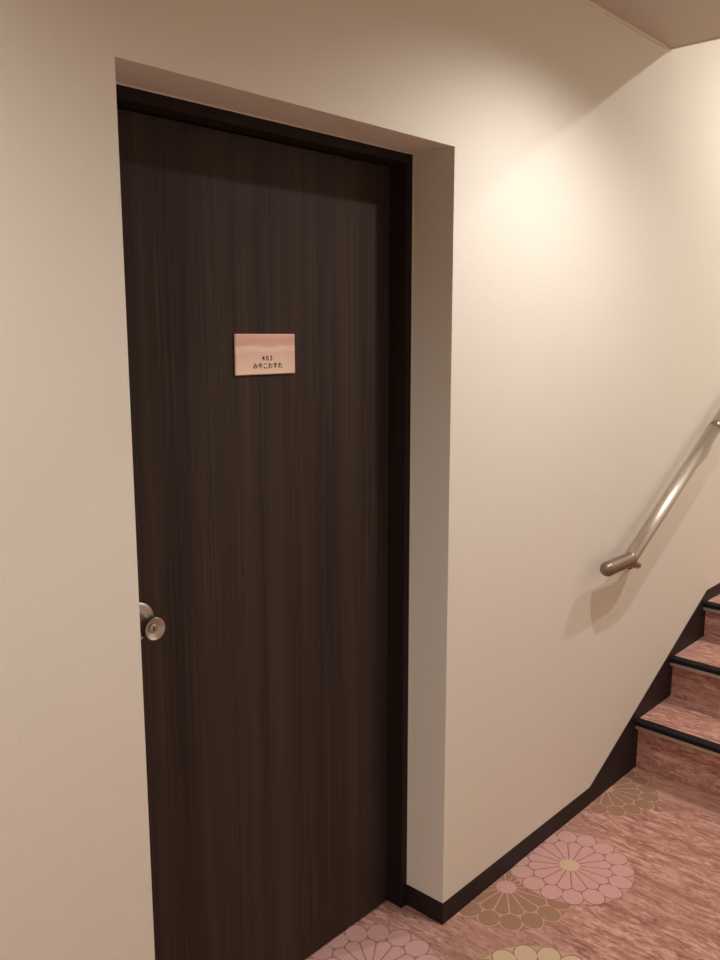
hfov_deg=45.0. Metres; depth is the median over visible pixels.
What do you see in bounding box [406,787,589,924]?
baseboard
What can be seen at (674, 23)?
ceiling
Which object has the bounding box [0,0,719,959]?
wall
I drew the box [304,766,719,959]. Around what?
floor
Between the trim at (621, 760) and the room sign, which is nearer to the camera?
the room sign
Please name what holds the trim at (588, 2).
attached to the wall
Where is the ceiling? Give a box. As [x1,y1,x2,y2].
[590,0,719,47]
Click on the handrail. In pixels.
(628, 560)
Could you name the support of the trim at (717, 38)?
attached to the wall
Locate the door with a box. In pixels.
[116,82,413,959]
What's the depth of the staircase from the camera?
3.14 m
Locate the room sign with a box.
[234,334,294,375]
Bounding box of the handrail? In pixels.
[600,410,719,576]
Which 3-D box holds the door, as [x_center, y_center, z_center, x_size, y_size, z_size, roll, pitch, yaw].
[-0.231,0.242,1.968,0.193,1.977,0.887,8,13,42]
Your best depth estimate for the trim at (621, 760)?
3.16 m
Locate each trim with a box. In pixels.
[580,0,671,51]
[589,583,719,803]
[671,37,719,49]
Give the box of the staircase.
[635,594,719,796]

